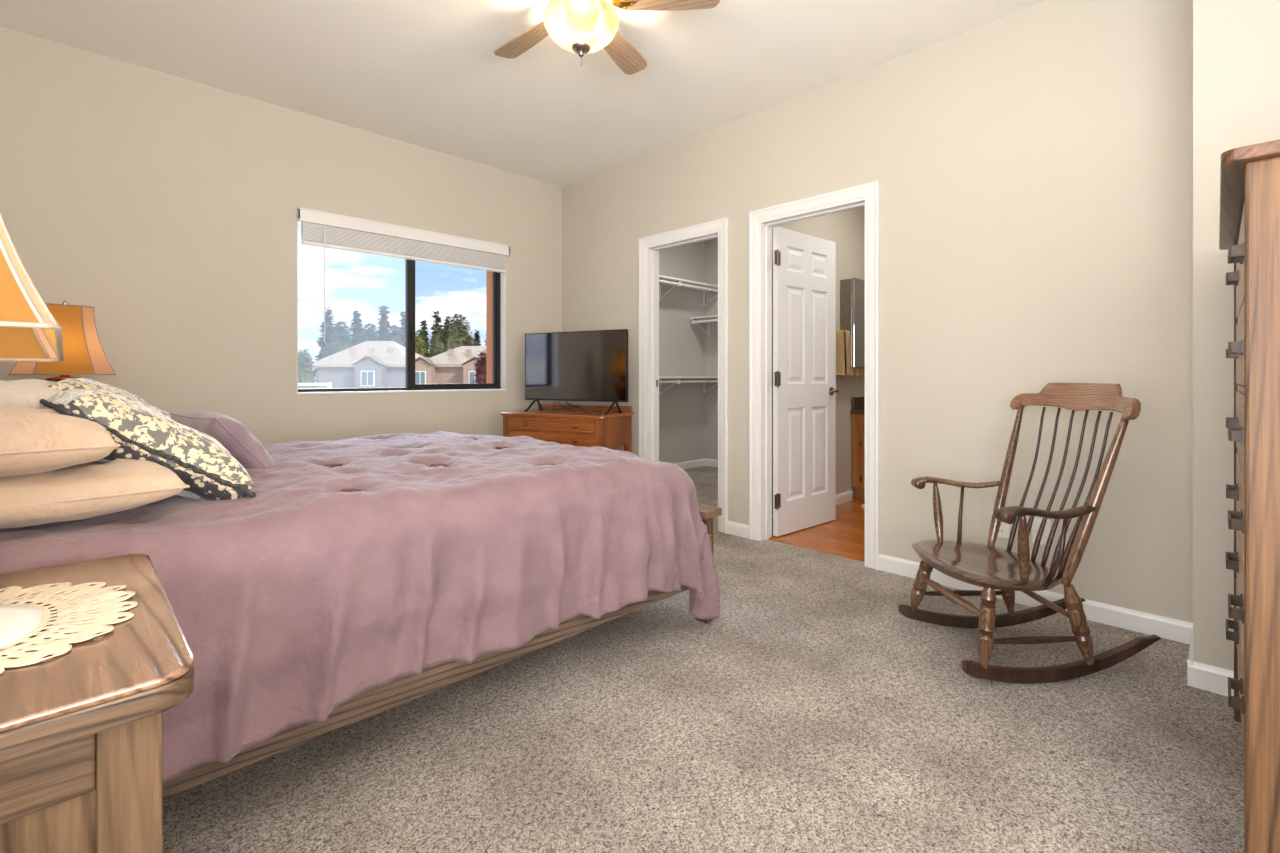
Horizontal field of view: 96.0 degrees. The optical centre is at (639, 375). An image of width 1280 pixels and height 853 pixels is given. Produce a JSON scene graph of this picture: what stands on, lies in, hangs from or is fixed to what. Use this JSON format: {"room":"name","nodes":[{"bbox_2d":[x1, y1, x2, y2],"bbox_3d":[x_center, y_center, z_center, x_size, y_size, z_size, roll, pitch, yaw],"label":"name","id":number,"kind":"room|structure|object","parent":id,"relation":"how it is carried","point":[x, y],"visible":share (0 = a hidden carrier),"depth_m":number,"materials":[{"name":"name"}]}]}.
{"room":"bedroom","nodes":[
{"label":"bedroom","id":0,"kind":"room"},
{"bbox_2d":[0,26,561,443],"bbox_3d":[-2.075,-0.320,3.893,3.967,2.740,0.150,0,0,-45],"label":"wall","id":1,"kind":"structure","parent":0,"point":[164,205],"depth_m":3.38,"materials":[{"name":"paint"}]},
{"bbox_2d":[297,221,505,394],"bbox_3d":[-1.689,-0.468,4.253,1.524,1.174,0.129,0,0,-45],"label":"window","id":2,"kind":"structure","parent":1,"relation":"in","point":[499,279],"depth_m":4.30,"materials":[{"name":"brown metal"}]},
{"bbox_2d":[297,207,509,341],"bbox_3d":[-1.643,-0.645,4.219,1.544,0.850,0.083,0,0,-45],"label":"window blind","id":3,"kind":"object","parent":2,"relation":"attached to","point":[312,234],"visible":1,"depth_m":4.10,"materials":[{"name":"white fabric"}]},
{"bbox_2d":[0,0,1046,186],"bbox_3d":[1.027,-1.790,2.360,6.220,0.200,6.711,0,0,-45],"label":"ceiling","id":4,"kind":"structure","parent":0,"point":[428,74],"depth_m":3.04,"materials":[{"name":"paint"}]},
{"bbox_2d":[494,0,719,74],"bbox_3d":[-0.228,-1.493,2.448,1.115,0.394,1.060,0,0,25],"label":"ceiling fan","id":5,"kind":"object","parent":4,"relation":"hanging from","point":[581,27],"visible":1,"depth_m":2.38,"materials":[{"name":"brown wood"}]},
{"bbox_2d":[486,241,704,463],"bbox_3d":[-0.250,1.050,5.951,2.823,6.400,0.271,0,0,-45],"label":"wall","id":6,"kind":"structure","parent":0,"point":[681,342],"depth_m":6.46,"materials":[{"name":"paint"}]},
{"bbox_2d":[659,275,717,306],"bbox_3d":[0.140,-0.915,5.934,2.053,0.200,0.300,0,0,-45],"label":"closet shelf","id":7,"kind":"object","parent":6,"relation":"attached to","point":[666,280],"visible":0.47,"depth_m":6.20,"materials":[{"name":"white metal"}]},
{"bbox_2d":[659,376,717,394],"bbox_3d":[0.140,0.105,5.934,2.053,0.200,0.300,0,0,-45],"label":"closet shelf","id":8,"kind":"object","parent":6,"relation":"attached to","point":[677,381],"visible":0.43,"depth_m":6.17,"materials":[{"name":"white metal"}]},
{"bbox_2d":[673,458,704,468],"bbox_3d":[0.039,1.008,6.036,2.053,0.083,0.014,0,0,-45],"label":"baseboard","id":9,"kind":"structure","parent":6,"relation":"attached to","point":[700,462],"depth_m":6.57,"materials":[{"name":"white paint"}]},
{"bbox_2d":[163,466,1243,852],"bbox_3d":[0.978,1.108,2.353,6.140,0.124,6.770,0,0,-45],"label":"floor","id":10,"kind":"structure","parent":0,"point":[812,715],"depth_m":1.62,"materials":[{"name":"carpet"}]},
{"bbox_2d":[0,554,194,852],"bbox_3d":[-0.900,0.690,0.689,0.520,0.720,0.615,0,0,-45],"label":"nightstand","id":11,"kind":"object","parent":10,"relation":"on","point":[81,728],"visible":0.87,"depth_m":0.62,"materials":[{"name":"brown wood"}]},
{"bbox_2d":[0,582,137,673],"bbox_3d":[-0.909,0.326,0.684,0.470,0.005,0.392,0,0,-45],"label":"lace doily","id":12,"kind":"object","parent":11,"relation":"on","point":[19,621],"visible":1,"depth_m":0.78,"materials":[{"name":"white fabric"}]},
{"bbox_2d":[0,211,63,361],"bbox_3d":[-0.893,-0.014,0.663,0.322,0.676,0.321,0,0,-45],"label":"table lamp","id":13,"kind":"object","parent":12,"relation":"on","point":[29,332],"visible":1,"depth_m":0.67,"materials":[{"name":"orange fabric"}]},
{"bbox_2d":[163,503,721,799],"bbox_3d":[-1.105,0.443,2.114,2.627,1.215,1.580,0,0,-45],"label":"bed","id":14,"kind":"object","parent":10,"relation":"on","point":[378,699],"visible":0.2,"depth_m":1.49,"materials":[{"name":"brown wood"}]},
{"bbox_3d":[-1.138,0.545,2.081,2.290,0.320,1.440,0,0,-45],"label":"mattress","id":15,"kind":"object","parent":14,"relation":"on","visible":0},
{"bbox_2d":[0,431,719,782],"bbox_3d":[-1.114,0.621,2.094,2.379,0.706,1.741,0,0,-45],"label":"comforter","id":16,"kind":"object","parent":15,"relation":"on","point":[354,566],"visible":0.77,"depth_m":1.48,"materials":[{"name":"fabric"}]},
{"bbox_2d":[0,459,189,528],"bbox_3d":[-1.436,0.244,1.195,0.586,0.133,0.705,0,0,42],"label":"bed pillow","id":17,"kind":"object","parent":16,"relation":"on","point":[95,488],"visible":0.7,"depth_m":1.16,"materials":[{"name":"beige fabric"}]},
{"bbox_2d":[0,404,120,476],"bbox_3d":[-1.486,0.138,1.117,0.688,0.162,0.586,-1,1,-45],"label":"bed pillow","id":18,"kind":"object","parent":17,"relation":"on","point":[32,440],"visible":0.92,"depth_m":1.11,"materials":[{"name":"beige fabric"}]},
{"bbox_2d":[48,378,170,417],"bbox_3d":[-1.735,0.151,1.940,0.357,0.290,0.595,0,0,-41],"label":"floral sham","id":19,"kind":"object","parent":16,"relation":"on","point":[72,383],"visible":0.22,"depth_m":1.76,"materials":[{"name":"fabric"}]},
{"bbox_2d":[39,389,255,500],"bbox_3d":[-1.298,0.178,1.506,0.597,0.294,0.359,0,0,41],"label":"floral sham","id":20,"kind":"object","parent":16,"relation":"on","point":[197,458],"visible":0.65,"depth_m":1.35,"materials":[{"name":"multicoloured fabric"}]},
{"bbox_2d":[169,411,274,468],"bbox_3d":[-1.329,0.216,1.836,0.385,0.211,0.192,0,0,35],"label":"throw pillow","id":21,"kind":"object","parent":16,"relation":"on","point":[234,435],"visible":0.54,"depth_m":1.73,"materials":[{"name":"pink fabric"}]},
{"bbox_3d":[-2.014,0.219,1.693,0.685,0.170,0.606,0,0,-42],"label":"bed pillow","id":22,"kind":"object","parent":16,"relation":"on","visible":0},
{"bbox_2d":[0,379,61,408],"bbox_3d":[-1.964,0.086,1.629,0.665,0.167,0.626,0,0,-43],"label":"bed pillow","id":23,"kind":"object","parent":22,"relation":"on","point":[25,392],"visible":0.23,"depth_m":1.55,"materials":[{"name":"beige fabric"}]},
{"bbox_2d":[501,404,633,452],"bbox_3d":[-0.544,0.637,4.267,0.886,0.825,0.482,0,0,27],"label":"chest","id":24,"kind":"object","parent":10,"relation":"on","point":[613,430],"visible":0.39,"depth_m":4.08,"materials":[{"name":"brown wood"}]},
{"bbox_2d":[553,401,574,411],"bbox_3d":[-0.575,0.228,4.333,0.163,0.082,0.149,0,0,-10],"label":"cable","id":25,"kind":"object","parent":24,"relation":"on","point":[554,401],"visible":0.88,"depth_m":4.32,"materials":[{"name":"black plastic"}]},
{"bbox_2d":[558,401,587,412],"bbox_3d":[-0.453,0.228,4.235,0.202,0.081,0.236,0,0,-45],"label":"cable","id":26,"kind":"object","parent":24,"relation":"on","point":[558,401],"visible":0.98,"depth_m":4.25,"materials":[{"name":"black plastic"}]},
{"bbox_2d":[524,329,627,414],"bbox_3d":[-0.506,-0.030,4.297,0.925,0.606,0.217,0,0,29],"label":"television","id":27,"kind":"object","parent":24,"relation":"on","point":[592,366],"visible":0.99,"depth_m":4.29,"materials":[{"name":"black plastic"}]},
{"bbox_2d":[566,402,603,413],"bbox_3d":[-0.368,0.228,4.231,0.304,0.082,0.195,0,0,26],"label":"cable","id":28,"kind":"object","parent":24,"relation":"on","point":[566,402],"visible":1,"depth_m":4.26,"materials":[{"name":"black plastic"}]},
{"bbox_2d":[851,397,864,499],"bbox_3d":[2.440,0.613,4.533,0.534,0.866,1.392,0,0,-45],"label":"vanity cabinet","id":29,"kind":"object","parent":10,"relation":"on","point":[858,403],"visible":0.15,"depth_m":4.84,"materials":[{"name":"brown wood"}]},
{"bbox_2d":[851,408,864,413],"bbox_3d":[2.447,0.297,4.540,0.515,0.035,1.392,0,0,-45],"label":"countertop","id":30,"kind":"structure","parent":29,"relation":"on","point":[856,411],"depth_m":4.81,"materials":[{"name":"brown stone"}]},
{"bbox_2d":[899,383,1160,682],"bbox_3d":[1.448,0.538,2.173,0.735,1.024,0.666,0,0,0],"label":"rocking chair","id":31,"kind":"object","parent":10,"relation":"on","point":[990,567],"visible":1,"depth_m":2.05,"materials":[{"name":"brown wood"}]},
{"bbox_2d":[1219,139,1279,852],"bbox_3d":[1.624,0.315,1.278,1.059,1.470,0.477,0,0,-45],"label":"chest","id":32,"kind":"object","parent":10,"relation":"on","point":[1249,223],"visible":1,"depth_m":1.06,"materials":[{"name":"brown wood"}]},
{"bbox_3d":[-2.665,0.690,2.607,0.520,0.720,0.615,0,0,-45],"label":"nightstand","id":33,"kind":"object","parent":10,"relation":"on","visible":0},
{"bbox_2d":[8,300,116,381],"bbox_3d":[-2.621,-0.001,2.626,0.340,0.692,0.340,0,0,-45],"label":"table lamp","id":34,"kind":"object","parent":33,"relation":"on","point":[83,352],"visible":0.45,"depth_m":2.57,"materials":[{"name":"orange fabric"}]},
{"bbox_2d":[705,238,717,459],"bbox_3d":[1.499,-0.320,6.105,0.120,2.740,1.970,0,0,-45],"label":"wall","id":35,"kind":"structure","parent":0,"point":[711,246],"depth_m":6.70,"materials":[{"name":"paint"}]},
{"bbox_2d":[690,315,717,335],"bbox_3d":[1.255,-0.565,6.053,0.300,0.200,1.640,0,0,-45],"label":"closet shelf","id":36,"kind":"object","parent":35,"relation":"attached to","point":[712,318],"visible":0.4,"depth_m":6.47,"materials":[{"name":"white metal"}]},
{"bbox_2d":[705,458,717,466],"bbox_3d":[1.452,1.008,6.058,0.014,0.083,1.970,0,0,-45],"label":"baseboard","id":37,"kind":"structure","parent":35,"relation":"attached to","point":[708,462],"depth_m":6.68,"materials":[{"name":"white paint"}]},
{"bbox_2d":[772,207,864,513],"bbox_3d":[1.494,-0.320,4.651,2.173,2.740,0.090,0,0,-45],"label":"wall","id":38,"kind":"structure","parent":0,"point":[845,228],"depth_m":4.77,"materials":[{"name":"paint"}]},
{"bbox_2d":[772,490,852,526],"bbox_3d":[1.275,1.008,4.361,1.453,0.083,0.014,0,0,-45],"label":"baseboard","id":39,"kind":"structure","parent":38,"relation":"attached to","point":[841,498],"depth_m":4.75,"materials":[{"name":"white paint"}]},
{"bbox_2d":[840,278,864,367],"bbox_3d":[1.866,-0.432,4.867,0.508,0.725,0.122,0,0,-45],"label":"medicine cabinet","id":40,"kind":"object","parent":38,"relation":"attached to","point":[852,291],"visible":0.4,"depth_m":4.70,"materials":[{"name":"silver glass"}]},
{"bbox_2d":[852,397,864,408],"bbox_3d":[2.456,0.230,4.549,0.490,0.100,1.392,0,0,-45],"label":"backsplash","id":41,"kind":"structure","parent":38,"relation":"attached to","point":[857,402],"depth_m":4.92,"materials":[{"name":"brown tile"}]},
{"bbox_3d":[1.615,-0.345,4.649,0.556,0.051,0.078,0,0,-45],"label":"towel bar","id":42,"kind":"object","parent":38,"relation":"attached to","visible":0},
{"bbox_2d":[836,329,844,374],"bbox_3d":[1.551,-0.188,4.546,0.178,0.362,0.069,0,0,-45],"label":"bath towel","id":43,"kind":"object","parent":42,"relation":"hanging from","point":[840,358],"visible":0.55,"depth_m":4.54,"materials":[{"name":"beige fabric"}]},
{"bbox_2d":[842,330,863,377],"bbox_3d":[1.736,-0.179,4.729,0.308,0.384,0.074,0,0,-45],"label":"bath towel","id":44,"kind":"object","parent":42,"relation":"hanging from","point":[851,372],"visible":0.52,"depth_m":4.67,"materials":[{"name":"beige fabric"}]},
{"bbox_2d":[562,0,1192,622],"bbox_3d":[1.027,-0.320,3.493,0.120,2.740,4.782,0,0,-45],"label":"wall","id":45,"kind":"structure","parent":0,"point":[1033,166],"depth_m":2.74,"materials":[{"name":"paint"}]},
{"bbox_2d":[639,218,727,532],"bbox_3d":[0.332,-0.003,4.183,0.145,2.106,0.832,0,0,-45],"label":"trim","id":46,"kind":"structure","parent":45,"relation":"attached to","point":[649,247],"depth_m":4.38,"materials":[{"name":"white paint"}]},
{"bbox_2d":[727,521,748,538],"bbox_3d":[0.646,1.008,3.783,0.014,0.083,0.180,0,0,-45],"label":"baseboard","id":47,"kind":"structure","parent":45,"relation":"attached to","point":[733,528],"depth_m":3.78,"materials":[{"name":"white paint"}]},
{"bbox_2d":[773,226,838,536],"bbox_3d":[1.130,0.035,3.946,0.724,2.005,0.161,0,0,-40],"label":"door","id":48,"kind":"structure","parent":45,"relation":"in","point":[804,265],"depth_m":3.91,"materials":[{"name":"white paint"}]},
{"bbox_2d":[749,181,879,569],"bbox_3d":[1.045,-0.003,3.463,0.145,2.106,0.835,0,0,-45],"label":"trim","id":49,"kind":"structure","parent":45,"relation":"attached to","point":[761,221],"depth_m":3.59,"materials":[{"name":"white paint"}]},
{"bbox_2d":[992,512,1009,538],"bbox_3d":[1.702,0.705,2.719,0.009,0.116,0.072,0,0,-45],"label":"wall outlet","id":50,"kind":"object","parent":45,"relation":"attached to","point":[1004,531],"visible":0.36,"depth_m":2.71,"materials":[{"name":"white plastic"}]},
{"bbox_2d":[998,528,1004,533],"bbox_3d":[1.701,0.729,2.718,0.004,0.028,0.034,0,0,-45],"label":"socket","id":51,"kind":"object","parent":50,"relation":"attached to","point":[1002,530],"depth_m":2.71,"materials":[{"name":"white plastic"}]},
{"bbox_2d":[879,554,1192,643],"bbox_3d":[1.733,1.008,2.684,0.014,0.083,1.240,0,0,-45],"label":"baseboard","id":52,"kind":"structure","parent":45,"relation":"attached to","point":[1177,630],"depth_m":2.45,"materials":[{"name":"white paint"}]},
{"bbox_2d":[1032,518,1050,544],"bbox_3d":[1.814,0.705,2.604,0.012,0.116,0.072,0,0,-45],"label":"outlet","id":53,"kind":"object","parent":45,"relation":"attached to","point":[1036,523],"visible":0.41,"depth_m":2.60,"materials":[{"name":"white plastic"}]},
{"bbox_2d":[1193,0,1279,670],"bbox_3d":[2.894,-0.320,1.224,0.417,2.740,2.469,0,0,-45],"label":"wall","id":54,"kind":"structure","parent":0,"point":[1236,43],"depth_m":1.92,"materials":[{"name":"paint"}]},
{"bbox_2d":[1188,627,1192,665],"bbox_3d":[2.017,1.008,2.103,0.429,0.083,0.014,0,0,-45],"label":"baseboard","id":55,"kind":"structure","parent":54,"relation":"attached to","point":[1190,657],"depth_m":2.04,"materials":[{"name":"white paint"}]},
{"bbox_2d":[1187,659,1233,695],"bbox_3d":[2.079,1.008,1.742,0.014,0.083,0.613,0,0,-45],"label":"baseboard","id":56,"kind":"structure","parent":54,"relation":"attached to","point":[1202,676],"depth_m":1.92,"materials":[{"name":"white paint"}]},
{"label":"outside","id":57,"kind":"structure","parent":0,"visible":0},
{"bbox_3d":[-92.108,4.300,100.185,310.000,0.300,248.000,0,0,-45],"label":"ground","id":58,"kind":"structure","parent":57,"visible":0},
{"bbox_2d":[298,349,319,387],"bbox_3d":[-17.540,1.362,30.023,1.782,5.576,1.796,0,0,-27],"label":"leafy tree","id":59,"kind":"object","parent":58,"relation":"on","point":[306,374],"visible":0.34,"depth_m":29.76,"materials":[{"name":"green plant"}]},
{"bbox_2d":[298,382,331,388],"bbox_3d":[-9.614,2.162,16.000,2.061,3.976,0.100,0,0,0],"label":"fence","id":60,"kind":"object","parent":58,"relation":"on","point":[328,384],"visible":0.12,"depth_m":15.97,"materials":[{"name":"plastic"}]},
{"bbox_2d":[314,306,334,382],"bbox_3d":[-50.012,-3.493,92.310,5.566,15.287,5.496,0,0,33],"label":"pine tree","id":61,"kind":"object","parent":58,"relation":"on","point":[328,330],"visible":0.38,"depth_m":91.63,"materials":[{"name":"green plant"}]},
{"bbox_2d":[325,321,353,356],"bbox_3d":[-43.490,-1.921,83.736,4.448,12.143,4.245,0,0,33],"label":"leafy tree","id":62,"kind":"object","parent":58,"relation":"on","point":[341,340],"visible":0.52,"depth_m":82.90,"materials":[{"name":"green plant"}]},
{"bbox_2d":[349,308,364,346],"bbox_3d":[-44.534,-3.250,90.526,5.554,14.799,5.423,0,0,-5],"label":"pine tree","id":63,"kind":"object","parent":58,"relation":"on","point":[356,326],"visible":0.22,"depth_m":89.95,"materials":[{"name":"green plant"}]},
{"bbox_2d":[313,341,422,387],"bbox_3d":[-29.167,0.115,63.900,10.625,8.069,10.200,0,0,0],"label":"house","id":64,"kind":"structure","parent":58,"relation":"on","point":[367,364],"depth_m":60.51,"materials":[{"name":"grey"}]},
{"bbox_2d":[349,347,355,352],"bbox_3d":[-31.026,-2.693,62.230,0.500,0.750,0.500,0,0,0],"label":"roof vent","id":65,"kind":"object","parent":64,"relation":"attached to","point":[351,349],"depth_m":61.99,"materials":[{"name":"paint"}]},
{"bbox_2d":[368,347,374,352],"bbox_3d":[-29.007,-2.693,62.230,0.500,0.750,0.500,0,0,0],"label":"roof vent","id":66,"kind":"object","parent":64,"relation":"attached to","point":[370,349],"depth_m":61.99,"materials":[{"name":"paint"}]},
{"bbox_2d":[387,347,392,352],"bbox_3d":[-26.989,-2.693,62.230,0.500,0.750,0.500,0,0,0],"label":"roof vent","id":67,"kind":"object","parent":64,"relation":"attached to","point":[389,349],"depth_m":61.99,"materials":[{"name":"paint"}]},
{"bbox_2d":[357,323,380,344],"bbox_3d":[-39.464,-1.773,84.012,4.043,11.845,4.134,0,0,32],"label":"leafy tree","id":68,"kind":"object","parent":58,"relation":"on","point":[370,334],"visible":0.33,"depth_m":83.55,"materials":[{"name":"green plant"}]},
{"bbox_2d":[376,305,390,340],"bbox_3d":[-40.558,-3.641,91.238,5.147,15.582,5.047,0,0,-1],"label":"pine tree","id":69,"kind":"object","parent":58,"relation":"on","point":[384,326],"visible":0.22,"depth_m":90.81,"materials":[{"name":"green plant"}]},
{"bbox_2d":[385,325,404,346],"bbox_3d":[-36.274,-1.698,85.176,3.616,11.696,3.606,0,0,35],"label":"leafy tree","id":70,"kind":"object","parent":58,"relation":"on","point":[395,335],"visible":0.26,"depth_m":84.68,"materials":[{"name":"green plant"}]},
{"bbox_2d":[398,311,404,342],"bbox_3d":[-37.584,-3.062,91.501,4.622,14.424,4.485,0,0,16],"label":"pine tree","id":71,"kind":"object","parent":58,"relation":"on","point":[402,314],"visible":0.16,"depth_m":91.21,"materials":[{"name":"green plant"}]},
{"bbox_2d":[415,330,428,356],"bbox_3d":[-32.881,-1.419,86.090,3.116,11.138,3.228,0,0,-34],"label":"leafy tree","id":72,"kind":"object","parent":58,"relation":"on","point":[420,343],"visible":0.38,"depth_m":85.54,"materials":[{"name":"green plant"}]},
{"bbox_2d":[419,319,430,356],"bbox_3d":[-34.024,-2.393,90.799,3.934,13.085,3.694,0,0,9],"label":"pine tree","id":73,"kind":"object","parent":58,"relation":"on","point":[424,328],"visible":0.09,"depth_m":90.61,"materials":[{"name":"green plant"}]},
{"bbox_2d":[428,311,443,348],"bbox_3d":[-32.039,-3.078,90.860,4.896,14.455,5.154,0,0,-12],"label":"pine tree","id":74,"kind":"object","parent":58,"relation":"on","point":[437,321],"visible":0.13,"depth_m":90.48,"materials":[{"name":"green plant"}]},
{"bbox_2d":[428,325,446,356],"bbox_3d":[-29.630,-1.771,86.627,5.325,11.842,5.341,0,0,21],"label":"leafy tree","id":75,"kind":"object","parent":58,"relation":"on","point":[437,347],"visible":0.22,"depth_m":85.22,"materials":[{"name":"green plant"}]},
{"bbox_2d":[442,316,450,329],"bbox_3d":[-31.695,-2.883,94.740,3.174,14.067,3.354,0,0,19],"label":"pine tree","id":76,"kind":"object","parent":58,"relation":"on","point":[448,317],"visible":0.03,"depth_m":94.59,"materials":[{"name":"green plant"}]},
{"bbox_2d":[415,346,485,383],"bbox_3d":[-17.813,0.473,60.900,9.500,7.353,10.200,0,0,0],"label":"house","id":77,"kind":"structure","parent":58,"relation":"on","point":[453,366],"depth_m":57.50,"materials":[{"name":"beige"}]},
{"bbox_2d":[448,349,453,355],"bbox_3d":[-19.408,-2.369,59.230,0.500,0.750,0.500,0,0,0],"label":"roof vent","id":78,"kind":"object","parent":77,"relation":"attached to","point":[450,351],"depth_m":58.97,"materials":[{"name":"paint"}]},
{"bbox_2d":[465,349,471,355],"bbox_3d":[-17.622,-2.369,59.230,0.500,0.750,0.500,0,0,0],"label":"roof vent","id":79,"kind":"object","parent":77,"relation":"attached to","point":[468,352],"depth_m":58.97,"materials":[{"name":"paint"}]},
{"bbox_2d":[441,314,472,351],"bbox_3d":[-27.208,-2.549,86.069,5.224,13.397,5.147,0,0,-45],"label":"leafy tree","id":80,"kind":"object","parent":58,"relation":"on","point":[457,333],"visible":0.44,"depth_m":84.79,"materials":[{"name":"green plant"}]},
{"bbox_2d":[461,337,477,345],"bbox_3d":[-25.149,-0.805,85.098,3.355,9.910,3.622,0,0,23],"label":"leafy tree","id":81,"kind":"object","parent":58,"relation":"on","point":[473,343],"visible":0.12,"depth_m":84.72,"materials":[{"name":"green plant"}]},
{"bbox_2d":[473,329,481,345],"bbox_3d":[-25.796,-1.601,91.151,3.138,11.502,2.912,0,0,27],"label":"pine tree","id":82,"kind":"object","parent":58,"relation":"on","point":[477,336],"visible":0.13,"depth_m":91.03,"materials":[{"name":"green plant"}]},
{"bbox_2d":[470,351,485,383],"bbox_3d":[-10.928,1.188,40.025,1.673,5.925,1.667,0,0,38],"label":"leafy tree","id":83,"kind":"object","parent":58,"relation":"on","point":[480,368],"visible":0.37,"depth_m":39.67,"materials":[{"name":"red plant"}]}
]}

